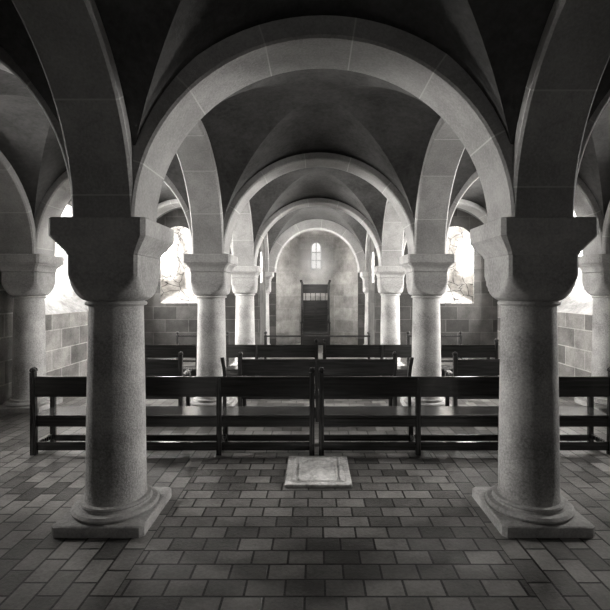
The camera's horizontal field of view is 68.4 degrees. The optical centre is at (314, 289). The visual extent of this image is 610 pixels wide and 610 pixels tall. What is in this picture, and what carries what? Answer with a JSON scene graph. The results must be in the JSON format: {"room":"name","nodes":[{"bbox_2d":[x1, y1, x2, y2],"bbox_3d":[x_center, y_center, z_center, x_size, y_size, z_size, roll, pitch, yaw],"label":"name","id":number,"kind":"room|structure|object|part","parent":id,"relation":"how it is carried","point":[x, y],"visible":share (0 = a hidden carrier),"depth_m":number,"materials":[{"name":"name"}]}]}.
{"room":"church","nodes":[
{"label":"church","id":0,"kind":"room"},
{"bbox_2d":[0,201,87,404],"bbox_3d":[-4.720,-0.450,4.350,0.001,4.500,15.100,0,0,0],"label":"wall","id":1,"kind":"structure","parent":0,"point":[66,333],"depth_m":8.13,"materials":[{"name":"grey stone"}]},
{"bbox_2d":[0,151,35,253],"bbox_3d":[-4.435,-1.265,5.250,0.570,1.470,2.940,0,0,0],"label":"arch","id":2,"kind":"object","parent":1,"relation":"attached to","point":[17,225],"visible":0.95,"depth_m":6.52,"materials":[{"name":"stone"}]},
{"bbox_2d":[45,205,87,314],"bbox_3d":[-5.154,-0.595,8.550,0.868,2.070,1.560,0,0,0],"label":"window","id":3,"kind":"structure","parent":1,"relation":"in","point":[62,299],"depth_m":9.11,"materials":[{"name":"glass"}]},
{"bbox_2d":[144,209,259,357],"bbox_3d":[-3.090,-0.450,11.900,3.260,4.500,0.001,0,0,0],"label":"wall","id":4,"kind":"structure","parent":0,"point":[162,321],"depth_m":11.90,"materials":[{"name":"grey stone"}]},
{"bbox_2d":[160,226,196,302],"bbox_3d":[-3.743,-0.670,12.290,1.255,2.040,0.780,0,0,0],"label":"window","id":5,"kind":"structure","parent":4,"relation":"in","point":[174,288],"depth_m":12.29,"materials":[{"name":"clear glass"}]},
{"bbox_3d":[-4.140,-0.968,12.650,0.460,0.975,0.001,0,0,0],"label":"pane","id":6,"kind":"part","parent":5,"relation":"part of","materials":[{"name":"white glass"}]},
{"bbox_2d":[260,239,265,344],"bbox_3d":[-1.460,-0.450,12.760,0.001,4.500,1.720,0,0,0],"label":"wall","id":7,"kind":"structure","parent":0,"point":[262,247],"depth_m":12.49,"materials":[{"name":"grey stone"}]},
{"bbox_2d":[260,252,261,282],"bbox_3d":[-1.610,-0.620,12.220,0.300,0.840,0.480,0,0,0],"label":"window","id":8,"kind":"structure","parent":7,"relation":"in","point":[261,252],"depth_m":12.45,"materials":[{"name":"glass"}]},
{"bbox_2d":[276,238,299,344],"bbox_3d":[-0.890,0.025,14.875,0.001,3.550,1.054,0,0,45],"label":"wall","id":9,"kind":"structure","parent":0,"point":[288,265],"depth_m":14.89,"materials":[{"name":"grey paint"}]},
{"bbox_2d":[0,343,609,609],"bbox_3d":[0.060,1.900,6.360,9.760,0.200,19.320,0,0,0],"label":"floor","id":10,"kind":"structure","parent":0,"point":[410,532],"depth_m":3.25,"materials":[{"name":"tile"}]},
{"bbox_2d":[0,254,63,412],"bbox_3d":[-4.390,0.635,6.900,0.704,2.330,0.704,0,0,0],"label":"column","id":11,"kind":"structure","parent":10,"relation":"on","point":[28,278],"depth_m":6.70,"materials":[{"name":"stone"}]},
{"bbox_2d":[34,171,191,255],"bbox_3d":[-2.990,-1.280,6.900,2.520,1.500,0.460,0,0,0],"label":"arch","id":12,"kind":"object","parent":11,"relation":"on","point":[54,202],"visible":0.39,"depth_m":6.72,"materials":[{"name":"stone"}]},
{"bbox_2d":[48,217,173,537],"bbox_3d":[-1.590,0.635,3.600,0.710,2.330,0.710,0,0,0],"label":"column","id":13,"kind":"structure","parent":10,"relation":"on","point":[114,262],"depth_m":3.39,"materials":[{"name":"stone"}]},
{"bbox_2d":[12,0,132,216],"bbox_3d":[-1.590,-1.280,1.950,0.460,1.500,3.000,0,0,0],"label":"arch","id":14,"kind":"object","parent":13,"relation":"on","point":[69,39],"visible":0.93,"depth_m":3.11,"materials":[{"name":"stone"}]},
{"bbox_2d":[176,120,223,253],"bbox_3d":[-1.590,-1.280,5.250,0.460,1.500,3.000,0,0,0],"label":"arch","id":15,"kind":"object","parent":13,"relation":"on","point":[195,155],"visible":0.46,"depth_m":6.34,"materials":[{"name":"stone"}]},
{"bbox_2d":[130,15,515,221],"bbox_3d":[0.060,-1.290,3.600,3.150,1.520,0.500,0,0,0],"label":"stone arch","id":16,"kind":"object","parent":13,"relation":"on","point":[398,57],"visible":0.93,"depth_m":3.42,"materials":[{"name":"grey stone"}]},
{"bbox_2d":[145,352,190,405],"bbox_3d":[-2.375,1.322,6.341,1.138,0.956,0.457,0,0,0],"label":"bench","id":17,"kind":"object","parent":10,"relation":"on","point":[152,366],"visible":0.23,"depth_m":6.13,"materials":[{"name":"brown wood"}]},
{"bbox_3d":[-2.375,1.448,6.157,1.070,0.093,0.025,0,0,0],"label":"seat rail","id":18,"kind":"part","parent":17,"relation":"part of","materials":[{"name":"brown wood"}]},
{"bbox_3d":[-1.837,1.322,6.147,0.062,0.956,0.069,0,0,0],"label":"leg","id":19,"kind":"part","parent":17,"relation":"part of","materials":[{"name":"brown wood"}]},
{"bbox_3d":[-1.837,1.172,6.365,0.059,0.048,0.410,0,0,0],"label":"armrest","id":20,"kind":"part","parent":17,"relation":"part of","materials":[{"name":"brown wood"}]},
{"bbox_3d":[-1.837,1.495,6.510,0.054,0.610,0.050,0,0,0],"label":"leg","id":21,"kind":"part","parent":17,"relation":"part of","materials":[{"name":"brown wood"}]},
{"bbox_2d":[29,357,314,455],"bbox_3d":[-1.553,1.300,5.109,3.102,1.000,0.472,0,0,0],"label":"bench","id":22,"kind":"object","parent":10,"relation":"on","point":[218,416],"visible":0.91,"depth_m":4.91,"materials":[{"name":"brown wood"}]},
{"bbox_3d":[-3.073,1.322,4.907,0.062,0.956,0.069,0,0,0],"label":"leg","id":23,"kind":"part","parent":22,"relation":"part of","materials":[{"name":"brown wood"}]},
{"bbox_3d":[-3.073,1.705,5.095,0.032,0.050,0.330,0,0,0],"label":"foot rail","id":24,"kind":"part","parent":22,"relation":"part of","materials":[{"name":"brown wood"}]},
{"bbox_3d":[-3.073,1.495,5.270,0.054,0.610,0.050,0,0,0],"label":"leg","id":25,"kind":"part","parent":22,"relation":"part of","materials":[{"name":"brown wood"}]},
{"bbox_3d":[-1.553,1.448,4.918,3.034,0.093,0.025,0,0,0],"label":"seat rail","id":26,"kind":"part","parent":22,"relation":"part of","materials":[{"name":"brown wood"}]},
{"bbox_3d":[-1.553,1.385,5.100,3.054,0.030,0.400,0,0,0],"label":"seat","id":27,"kind":"part","parent":22,"relation":"part of","materials":[{"name":"brown wood"}]},
{"bbox_3d":[-1.046,1.380,4.908,0.054,0.840,0.068,0,0,0],"label":"leg","id":28,"kind":"part","parent":22,"relation":"part of","materials":[{"name":"brown wood"}]},
{"bbox_3d":[-1.085,1.300,5.322,0.066,1.000,0.045,0,0,0],"label":"tall post","id":29,"kind":"part","parent":22,"relation":"part of","materials":[{"name":"brown wood"}]},
{"bbox_3d":[-1.046,1.705,5.095,0.032,0.050,0.330,0,0,0],"label":"foot rail","id":30,"kind":"part","parent":22,"relation":"part of","materials":[{"name":"brown wood"}]},
{"bbox_3d":[-1.046,1.600,5.270,0.054,0.400,0.050,0,0,0],"label":"leg","id":31,"kind":"part","parent":22,"relation":"part of","materials":[{"name":"brown wood"}]},
{"bbox_3d":[-0.033,1.322,4.907,0.062,0.956,0.069,0,0,0],"label":"leg","id":32,"kind":"part","parent":22,"relation":"part of","materials":[{"name":"brown wood"}]},
{"bbox_2d":[176,331,228,364],"bbox_3d":[-2.340,1.329,9.482,1.114,0.942,0.337,0,0,0],"label":"rail","id":33,"kind":"object","parent":10,"relation":"on","point":[177,332],"visible":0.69,"depth_m":9.32,"materials":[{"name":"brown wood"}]},
{"bbox_3d":[-2.340,0.960,9.350,1.100,0.030,0.070,0,0,0],"label":"hand rail","id":34,"kind":"part","parent":33,"relation":"part of","materials":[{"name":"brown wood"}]},
{"bbox_3d":[-1.820,1.385,9.350,0.050,0.830,0.050,0,0,0],"label":"post","id":35,"kind":"part","parent":33,"relation":"part of","materials":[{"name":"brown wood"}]},
{"bbox_2d":[182,254,237,405],"bbox_3d":[-1.590,0.635,6.900,0.704,2.330,0.704,0,0,0],"label":"column","id":36,"kind":"structure","parent":10,"relation":"on","point":[210,274],"depth_m":6.69,"materials":[{"name":"stone"}]},
{"bbox_2d":[232,202,253,265],"bbox_3d":[-1.590,-1.280,8.550,0.460,1.500,3.000,0,0,0],"label":"arch","id":37,"kind":"object","parent":36,"relation":"on","point":[242,236],"visible":0.26,"depth_m":9.82,"materials":[{"name":"stone"}]},
{"bbox_2d":[223,152,414,253],"bbox_3d":[0.060,-1.288,6.900,3.030,1.515,0.460,0,0,0],"label":"stone arch","id":38,"kind":"object","parent":36,"relation":"on","point":[358,168],"visible":0.95,"depth_m":6.70,"materials":[{"name":"grey stone"}]},
{"bbox_2d":[145,339,317,383],"bbox_3d":[-1.521,1.322,7.961,3.146,0.956,0.457,0,0,0],"label":"bench","id":39,"kind":"object","parent":10,"relation":"on","point":[256,351],"visible":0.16,"depth_m":7.75,"materials":[{"name":"brown wood"}]},
{"bbox_3d":[-2.035,1.380,7.768,0.054,0.840,0.068,0,0,0],"label":"leg","id":40,"kind":"part","parent":39,"relation":"part of","materials":[{"name":"brown wood"}]},
{"bbox_3d":[-1.521,1.385,7.960,3.098,0.030,0.400,0,0,0],"label":"seat","id":41,"kind":"part","parent":39,"relation":"part of","materials":[{"name":"brown wood"}]},
{"bbox_3d":[-1.521,1.448,7.777,3.078,0.093,0.025,0,0,0],"label":"seat rail","id":42,"kind":"part","parent":39,"relation":"part of","materials":[{"name":"brown wood"}]},
{"bbox_3d":[-1.007,1.380,7.768,0.054,0.840,0.068,0,0,0],"label":"leg","id":43,"kind":"part","parent":39,"relation":"part of","materials":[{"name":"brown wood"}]},
{"bbox_3d":[0.021,1.322,7.767,0.062,0.956,0.069,0,0,0],"label":"leg","id":44,"kind":"part","parent":39,"relation":"part of","materials":[{"name":"brown wood"}]},
{"bbox_2d":[231,266,261,364],"bbox_3d":[-1.590,0.635,10.200,0.704,2.330,0.704,0,0,0],"label":"column","id":45,"kind":"structure","parent":10,"relation":"on","point":[244,278],"depth_m":9.99,"materials":[{"name":"stone"}]},
{"bbox_2d":[264,233,268,271],"bbox_3d":[-1.590,-1.280,11.850,0.460,1.500,3.000,0,0,0],"label":"arch","id":46,"kind":"object","parent":45,"relation":"on","point":[266,235],"visible":0.12,"depth_m":13.14,"materials":[{"name":"stone"}]},
{"bbox_2d":[254,198,381,265],"bbox_3d":[0.060,-1.288,10.200,3.030,1.515,0.460,0,0,0],"label":"stone arch","id":47,"kind":"object","parent":45,"relation":"on","point":[287,209],"visible":0.94,"depth_m":9.98,"materials":[{"name":"grey stone"}]},
{"bbox_2d":[265,272,273,344],"bbox_3d":[-1.590,0.635,13.480,0.704,2.330,0.704,0,0,0],"label":"column","id":48,"kind":"structure","parent":10,"relation":"on","point":[268,275],"depth_m":13.33,"materials":[{"name":"stone"}]},
{"bbox_2d":[269,219,364,272],"bbox_3d":[0.060,-1.330,13.500,3.080,1.600,0.460,0,0,0],"label":"stone arch","id":49,"kind":"object","parent":48,"relation":"on","point":[340,231],"visible":0.94,"depth_m":13.27,"materials":[{"name":"grey stone"}]},
{"bbox_2d":[300,280,330,344],"bbox_3d":[0.015,0.740,13.930,0.990,2.120,0.620,0,0,0],"label":"chair","id":50,"kind":"object","parent":10,"relation":"on","point":[315,314],"visible":0.84,"depth_m":14.19,"materials":[{"name":"brown wood"}]},
{"bbox_3d":[-0.422,0.740,14.205,0.115,2.120,0.070,0,0,0],"label":"post","id":51,"kind":"part","parent":50,"relation":"part of","materials":[{"name":"brown wood"}]},
{"bbox_3d":[-0.405,1.410,13.680,0.060,0.780,0.060,0,0,0],"label":"leg","id":52,"kind":"part","parent":50,"relation":"part of","materials":[{"name":"brown wood"}]},
{"bbox_3d":[0.015,-0.015,14.210,0.840,0.230,0.040,0,0,0],"label":"panel","id":53,"kind":"part","parent":50,"relation":"part of","materials":[{"name":"brown wood"}]},
{"bbox_3d":[0.015,-0.155,14.210,0.840,0.050,0.040,0,0,0],"label":"rail","id":54,"kind":"part","parent":50,"relation":"part of","materials":[{"name":"brown wood"}]},
{"bbox_3d":[0.015,1.355,13.920,0.840,0.050,0.560,0,0,0],"label":"seat","id":55,"kind":"part","parent":50,"relation":"part of","materials":[{"name":"brown wood"}]},
{"bbox_3d":[0.015,0.838,14.209,0.840,1.025,0.042,0,0,0],"label":"panel","id":56,"kind":"part","parent":50,"relation":"part of","materials":[{"name":"brown wood"}]},
{"bbox_3d":[0.015,1.530,13.670,0.840,0.300,0.020,0,0,0],"label":"panel","id":57,"kind":"part","parent":50,"relation":"part of","materials":[{"name":"brown wood"}]},
{"bbox_3d":[0.435,1.410,13.680,0.060,0.780,0.060,0,0,0],"label":"leg","id":58,"kind":"part","parent":50,"relation":"part of","materials":[{"name":"brown wood"}]},
{"bbox_3d":[0.453,0.740,14.205,0.115,2.120,0.070,0,0,0],"label":"post","id":59,"kind":"part","parent":50,"relation":"part of","materials":[{"name":"brown wood"}]},
{"bbox_2d":[264,331,369,358],"bbox_3d":[0.045,1.329,9.482,2.224,0.942,0.337,0,0,0],"label":"rail","id":60,"kind":"object","parent":10,"relation":"on","point":[265,332],"visible":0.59,"depth_m":9.32,"materials":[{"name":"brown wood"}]},
{"bbox_3d":[-1.030,1.385,9.350,0.050,0.830,0.050,0,0,0],"label":"post","id":61,"kind":"part","parent":60,"relation":"part of","materials":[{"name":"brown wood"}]},
{"bbox_3d":[0.045,0.960,9.350,2.210,0.030,0.070,0,0,0],"label":"hand rail","id":62,"kind":"part","parent":60,"relation":"part of","materials":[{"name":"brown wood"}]},
{"bbox_3d":[1.120,1.385,9.350,0.050,0.830,0.050,0,0,0],"label":"post","id":63,"kind":"part","parent":60,"relation":"part of","materials":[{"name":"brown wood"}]},
{"bbox_2d":[238,352,396,421],"bbox_3d":[0.035,1.322,6.341,2.178,0.956,0.457,0,0,0],"label":"bench","id":64,"kind":"object","parent":10,"relation":"on","point":[246,367],"visible":0.5,"depth_m":6.13,"materials":[{"name":"brown wood"}]},
{"bbox_3d":[-1.023,1.322,6.147,0.062,0.956,0.069,0,0,0],"label":"leg","id":65,"kind":"part","parent":64,"relation":"part of","materials":[{"name":"brown wood"}]},
{"bbox_3d":[-1.023,1.495,6.510,0.054,0.610,0.050,0,0,0],"label":"leg","id":66,"kind":"part","parent":64,"relation":"part of","materials":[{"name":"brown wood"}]},
{"bbox_3d":[0.035,1.448,6.157,2.110,0.093,0.025,0,0,0],"label":"seat rail","id":67,"kind":"part","parent":64,"relation":"part of","materials":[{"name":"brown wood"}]},
{"bbox_3d":[0.035,1.380,6.148,0.054,0.840,0.068,0,0,0],"label":"leg","id":68,"kind":"part","parent":64,"relation":"part of","materials":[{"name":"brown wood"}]},
{"bbox_3d":[1.093,1.495,6.510,0.054,0.610,0.050,0,0,0],"label":"leg","id":69,"kind":"part","parent":64,"relation":"part of","materials":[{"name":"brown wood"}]},
{"bbox_3d":[1.093,1.322,6.147,0.062,0.956,0.069,0,0,0],"label":"leg","id":70,"kind":"part","parent":64,"relation":"part of","materials":[{"name":"brown wood"}]},
{"bbox_2d":[284,456,351,487],"bbox_3d":[0.030,1.773,4.440,0.620,0.054,0.720,0,0,0],"label":"grave slab","id":71,"kind":"object","parent":10,"relation":"on","point":[302,471],"visible":1,"depth_m":4.33,"materials":[{"name":"stone"}]},
{"bbox_2d":[360,272,368,344],"bbox_3d":[1.710,0.635,13.480,0.704,2.330,0.704,0,0,0],"label":"column","id":72,"kind":"structure","parent":10,"relation":"on","point":[364,275],"depth_m":13.33,"materials":[{"name":"stone"}]},
{"bbox_2d":[373,266,405,364],"bbox_3d":[1.710,0.635,10.200,0.704,2.330,0.704,0,0,0],"label":"column","id":73,"kind":"structure","parent":10,"relation":"on","point":[390,279],"depth_m":9.99,"materials":[{"name":"stone"}]},
{"bbox_2d":[365,232,369,271],"bbox_3d":[1.710,-1.280,11.850,0.460,1.500,3.000,0,0,0],"label":"arch","id":74,"kind":"object","parent":73,"relation":"on","point":[367,234],"visible":0.2,"depth_m":13.16,"materials":[{"name":"stone"}]},
{"bbox_2d":[403,199,487,254],"bbox_3d":[3.110,-1.280,10.200,2.520,1.500,0.460,0,0,0],"label":"arch","id":75,"kind":"object","parent":73,"relation":"on","point":[477,210],"visible":0.25,"depth_m":10.01,"materials":[{"name":"stone"}]},
{"bbox_2d":[322,339,498,375],"bbox_3d":[1.649,1.322,7.961,3.030,0.956,0.457,0,0,0],"label":"bench","id":76,"kind":"object","parent":10,"relation":"on","point":[381,351],"visible":0.2,"depth_m":7.75,"materials":[{"name":"brown wood"}]},
{"bbox_3d":[0.165,1.322,7.767,0.062,0.956,0.069,0,0,0],"label":"leg","id":77,"kind":"part","parent":76,"relation":"part of","materials":[{"name":"brown wood"}]},
{"bbox_3d":[1.154,1.380,7.768,0.054,0.840,0.068,0,0,0],"label":"leg","id":78,"kind":"part","parent":76,"relation":"part of","materials":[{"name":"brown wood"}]},
{"bbox_3d":[1.649,1.448,7.777,2.962,0.093,0.025,0,0,0],"label":"seat rail","id":79,"kind":"part","parent":76,"relation":"part of","materials":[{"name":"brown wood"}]},
{"bbox_3d":[1.649,1.385,7.960,2.982,0.030,0.400,0,0,0],"label":"seat","id":80,"kind":"part","parent":76,"relation":"part of","materials":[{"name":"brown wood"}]},
{"bbox_3d":[3.133,1.322,7.767,0.062,0.956,0.069,0,0,0],"label":"leg","id":81,"kind":"part","parent":76,"relation":"part of","materials":[{"name":"brown wood"}]},
{"bbox_2d":[399,254,455,405],"bbox_3d":[1.710,0.635,6.900,0.704,2.330,0.704,0,0,0],"label":"column","id":82,"kind":"structure","parent":10,"relation":"on","point":[426,274],"depth_m":6.69,"materials":[{"name":"stone"}]},
{"bbox_2d":[382,200,403,265],"bbox_3d":[1.710,-1.280,8.550,0.460,1.500,3.000,0,0,0],"label":"arch","id":83,"kind":"object","parent":82,"relation":"on","point":[393,230],"visible":0.34,"depth_m":9.81,"materials":[{"name":"stone"}]},
{"bbox_2d":[446,171,603,255],"bbox_3d":[3.110,-1.280,6.900,2.520,1.500,0.460,0,0,0],"label":"arch","id":84,"kind":"object","parent":82,"relation":"on","point":[585,204],"visible":0.28,"depth_m":6.68,"materials":[{"name":"stone"}]},
{"bbox_2d":[406,331,461,364],"bbox_3d":[2.485,1.329,9.482,1.164,0.942,0.337,0,0,0],"label":"rail","id":85,"kind":"object","parent":10,"relation":"on","point":[407,332],"visible":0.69,"depth_m":9.32,"materials":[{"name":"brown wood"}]},
{"bbox_3d":[1.940,1.385,9.350,0.050,0.830,0.050,0,0,0],"label":"post","id":86,"kind":"part","parent":85,"relation":"part of","materials":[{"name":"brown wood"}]},
{"bbox_3d":[2.485,0.960,9.350,1.150,0.030,0.070,0,0,0],"label":"hand rail","id":87,"kind":"part","parent":85,"relation":"part of","materials":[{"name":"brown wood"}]},
{"bbox_3d":[3.030,1.385,9.350,0.050,0.830,0.050,0,0,0],"label":"post","id":88,"kind":"part","parent":85,"relation":"part of","materials":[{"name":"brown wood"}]},
{"bbox_2d":[318,357,609,455],"bbox_3d":[1.652,1.300,5.109,3.224,1.000,0.472,0,0,0],"label":"bench","id":89,"kind":"object","parent":10,"relation":"on","point":[417,416],"visible":0.83,"depth_m":4.91,"materials":[{"name":"brown wood"}]},
{"bbox_3d":[0.071,1.322,4.907,0.062,0.956,0.069,0,0,0],"label":"leg","id":90,"kind":"part","parent":89,"relation":"part of","materials":[{"name":"brown wood"}]},
{"bbox_3d":[1.135,1.300,5.322,0.066,1.000,0.045,0,0,0],"label":"tall post","id":91,"kind":"part","parent":89,"relation":"part of","materials":[{"name":"brown wood"}]},
{"bbox_3d":[1.125,1.600,5.270,0.054,0.400,0.050,0,0,0],"label":"leg","id":92,"kind":"part","parent":89,"relation":"part of","materials":[{"name":"brown wood"}]},
{"bbox_3d":[1.125,1.705,5.095,0.032,0.050,0.330,0,0,0],"label":"foot rail","id":93,"kind":"part","parent":89,"relation":"part of","materials":[{"name":"brown wood"}]},
{"bbox_3d":[1.125,1.380,4.908,0.054,0.840,0.068,0,0,0],"label":"leg","id":94,"kind":"part","parent":89,"relation":"part of","materials":[{"name":"brown wood"}]},
{"bbox_3d":[1.652,1.448,4.918,3.156,0.093,0.025,0,0,0],"label":"seat rail","id":95,"kind":"part","parent":89,"relation":"part of","materials":[{"name":"brown wood"}]},
{"bbox_3d":[1.652,1.385,5.100,3.176,0.030,0.400,0,0,0],"label":"seat","id":96,"kind":"part","parent":89,"relation":"part of","materials":[{"name":"brown wood"}]},
{"bbox_3d":[3.233,1.495,5.270,0.054,0.610,0.050,0,0,0],"label":"leg","id":97,"kind":"part","parent":89,"relation":"part of","materials":[{"name":"brown wood"}]},
{"bbox_3d":[3.233,1.705,5.095,0.032,0.050,0.330,0,0,0],"label":"foot rail","id":98,"kind":"part","parent":89,"relation":"part of","materials":[{"name":"brown wood"}]},
{"bbox_3d":[3.233,1.322,4.907,0.062,0.956,0.069,0,0,0],"label":"leg","id":99,"kind":"part","parent":89,"relation":"part of","materials":[{"name":"brown wood"}]},
{"bbox_2d":[444,352,499,405],"bbox_3d":[2.475,1.322,6.341,1.178,0.956,0.457,0,0,0],"label":"bench","id":100,"kind":"object","parent":10,"relation":"on","point":[460,366],"visible":0.2,"depth_m":6.13,"materials":[{"name":"brown wood"}]},
{"bbox_3d":[1.917,1.495,6.510,0.054,0.610,0.050,0,0,0],"label":"leg","id":101,"kind":"part","parent":100,"relation":"part of","materials":[{"name":"brown wood"}]},
{"bbox_3d":[1.917,1.172,6.365,0.059,0.048,0.410,0,0,0],"label":"armrest","id":102,"kind":"part","parent":100,"relation":"part of","materials":[{"name":"brown wood"}]},
{"bbox_3d":[1.917,1.322,6.147,0.062,0.956,0.069,0,0,0],"label":"leg","id":103,"kind":"part","parent":100,"relation":"part of","materials":[{"name":"brown wood"}]},
{"bbox_3d":[2.475,1.448,6.157,1.110,0.093,0.025,0,0,0],"label":"seat rail","id":104,"kind":"part","parent":100,"relation":"part of","materials":[{"name":"brown wood"}]},
{"bbox_2d":[470,217,597,537],"bbox_3d":[1.710,0.635,3.600,0.710,2.330,0.710,0,0,0],"label":"column","id":105,"kind":"structure","parent":10,"relation":"on","point":[531,264],"depth_m":3.39,"materials":[{"name":"stone"}]},
{"bbox_2d":[414,118,464,253],"bbox_3d":[1.710,-1.280,5.250,0.460,1.500,3.000,0,0,0],"label":"arch","id":106,"kind":"object","parent":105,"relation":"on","point":[444,152],"visible":0.47,"depth_m":6.32,"materials":[{"name":"stone"}]},
{"bbox_2d":[513,0,609,216],"bbox_3d":[1.710,-1.280,1.950,0.460,1.500,3.000,0,0,0],"label":"arch","id":107,"kind":"object","parent":105,"relation":"on","point":[572,56],"visible":0.94,"depth_m":3.13,"materials":[{"name":"stone"}]},
{"bbox_2d":[574,90,609,198],"bbox_3d":[3.110,-1.280,3.600,2.520,1.500,0.460,0,0,0],"label":"arch","id":108,"kind":"object","parent":105,"relation":"on","point":[592,121],"visible":0.23,"depth_m":3.37,"materials":[{"name":"stone"}]},
{"bbox_2d":[575,254,609,412],"bbox_3d":[4.510,0.635,6.900,0.704,2.330,0.704,0,0,0],"label":"column","id":109,"kind":"structure","parent":10,"relation":"on","point":[595,268],"depth_m":6.78,"materials":[{"name":"stone"}]},
{"bbox_3d":[-4.390,0.635,3.600,0.704,2.330,0.704,0,0,0],"label":"column","id":110,"kind":"structure","parent":10,"relation":"on","visible":0},
{"bbox_2d":[0,46,71,199],"bbox_3d":[-2.990,-1.280,3.600,2.520,1.500,0.460,0,0,0],"label":"arch","id":111,"kind":"object","parent":110,"relation":"on","point":[7,63],"visible":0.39,"depth_m":3.37,"materials":[{"name":"stone"}]},
{"bbox_3d":[-4.390,0.635,10.200,0.704,2.330,0.704,0,0,0],"label":"column","id":112,"kind":"structure","parent":10,"relation":"on","visible":0},
{"bbox_2d":[157,199,232,254],"bbox_3d":[-2.990,-1.280,10.200,2.520,1.500,0.460,0,0,0],"label":"arch","id":113,"kind":"object","parent":112,"relation":"on","point":[165,206],"visible":0.22,"depth_m":10.00,"materials":[{"name":"stone"}]},
{"bbox_2d":[0,0,609,253],"bbox_3d":[0.060,-1.414,5.250,8.900,1.775,16.500,0,0,0],"label":"ceiling","id":114,"kind":"structure","parent":0,"point":[373,121],"depth_m":5.19,"materials":[{"name":"paint"}]},
{"bbox_2d":[300,238,333,342],"bbox_3d":[0.060,0.025,15.250,1.160,3.550,0.001,0,0,0],"label":"wall","id":115,"kind":"structure","parent":0,"point":[307,276],"depth_m":15.25,"materials":[{"name":"grey stone"}]},
{"bbox_2d":[311,241,321,270],"bbox_3d":[0.040,-1.156,15.390,0.380,1.013,0.280,0,0,0],"label":"window","id":116,"kind":"structure","parent":115,"relation":"in","point":[316,247],"depth_m":15.53,"materials":[{"name":"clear glass"}]},
{"bbox_3d":[0.040,-1.196,15.530,0.345,0.933,0.001,0,0,0],"label":"pane","id":117,"kind":"part","parent":116,"relation":"part of","materials":[{"name":"white glass"}]},
{"bbox_2d":[269,232,364,344],"bbox_3d":[0.060,-0.450,13.620,3.040,4.500,0.001,0,0,0],"label":"wall","id":118,"kind":"structure","parent":0,"point":[272,296],"depth_m":13.62,"materials":[{"name":"grey stone"}]},
{"bbox_2d":[294,230,339,237],"bbox_3d":[0.060,-1.972,14.435,2.640,0.444,1.630,0,0,0],"label":"ceiling","id":119,"kind":"structure","parent":0,"point":[313,233],"depth_m":15.18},
{"bbox_2d":[334,238,357,344],"bbox_3d":[1.010,0.025,14.875,0.001,3.550,1.054,0,0,-45],"label":"wall","id":120,"kind":"structure","parent":0,"point":[345,265],"depth_m":14.88,"materials":[{"name":"grey paint"}]},
{"bbox_2d":[368,237,374,357],"bbox_3d":[1.580,-0.450,12.760,0.001,4.500,1.720,0,0,0],"label":"wall","id":121,"kind":"structure","parent":0,"point":[371,294],"depth_m":12.56,"materials":[{"name":"grey paint"}]},
{"bbox_2d":[372,252,373,282],"bbox_3d":[1.730,-0.620,12.220,0.300,0.840,0.480,0,0,0],"label":"window","id":122,"kind":"structure","parent":121,"relation":"in","point":[373,252],"depth_m":12.46,"materials":[{"name":"glass"}]},
{"bbox_2d":[375,209,497,357],"bbox_3d":[3.210,-0.450,11.900,3.260,4.500,0.001,0,0,0],"label":"wall","id":123,"kind":"structure","parent":0,"point":[477,321],"depth_m":11.90,"materials":[{"name":"grey stone"}]},
{"bbox_2d":[440,226,473,302],"bbox_3d":[3.866,-0.670,12.300,1.262,2.040,0.799,0,0,0],"label":"window","id":124,"kind":"structure","parent":123,"relation":"in","point":[460,286],"depth_m":12.37,"materials":[{"name":"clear glass"}]},
{"bbox_3d":[4.260,-0.968,12.650,0.460,0.975,0.001,0,0,0],"label":"pane","id":125,"kind":"part","parent":124,"relation":"part of","materials":[{"name":"white glass"}]},
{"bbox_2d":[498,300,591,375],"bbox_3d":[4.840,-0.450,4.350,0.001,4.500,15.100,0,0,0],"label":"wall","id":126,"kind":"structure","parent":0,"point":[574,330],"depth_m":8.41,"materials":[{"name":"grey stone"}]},
{"bbox_2d":[557,212,592,314],"bbox_3d":[5.274,-0.595,8.550,0.868,2.070,1.560,0,0,0],"label":"window","id":127,"kind":"structure","parent":126,"relation":"in","point":[578,301],"depth_m":8.81,"materials":[{"name":"glass"}]},
{"bbox_2d":[602,201,609,253],"bbox_3d":[4.555,-1.265,5.250,0.570,1.470,2.940,0,0,0],"label":"arch","id":128,"kind":"object","parent":126,"relation":"attached to","point":[606,225],"visible":0.9,"depth_m":6.61,"materials":[{"name":"stone"}]}
]}

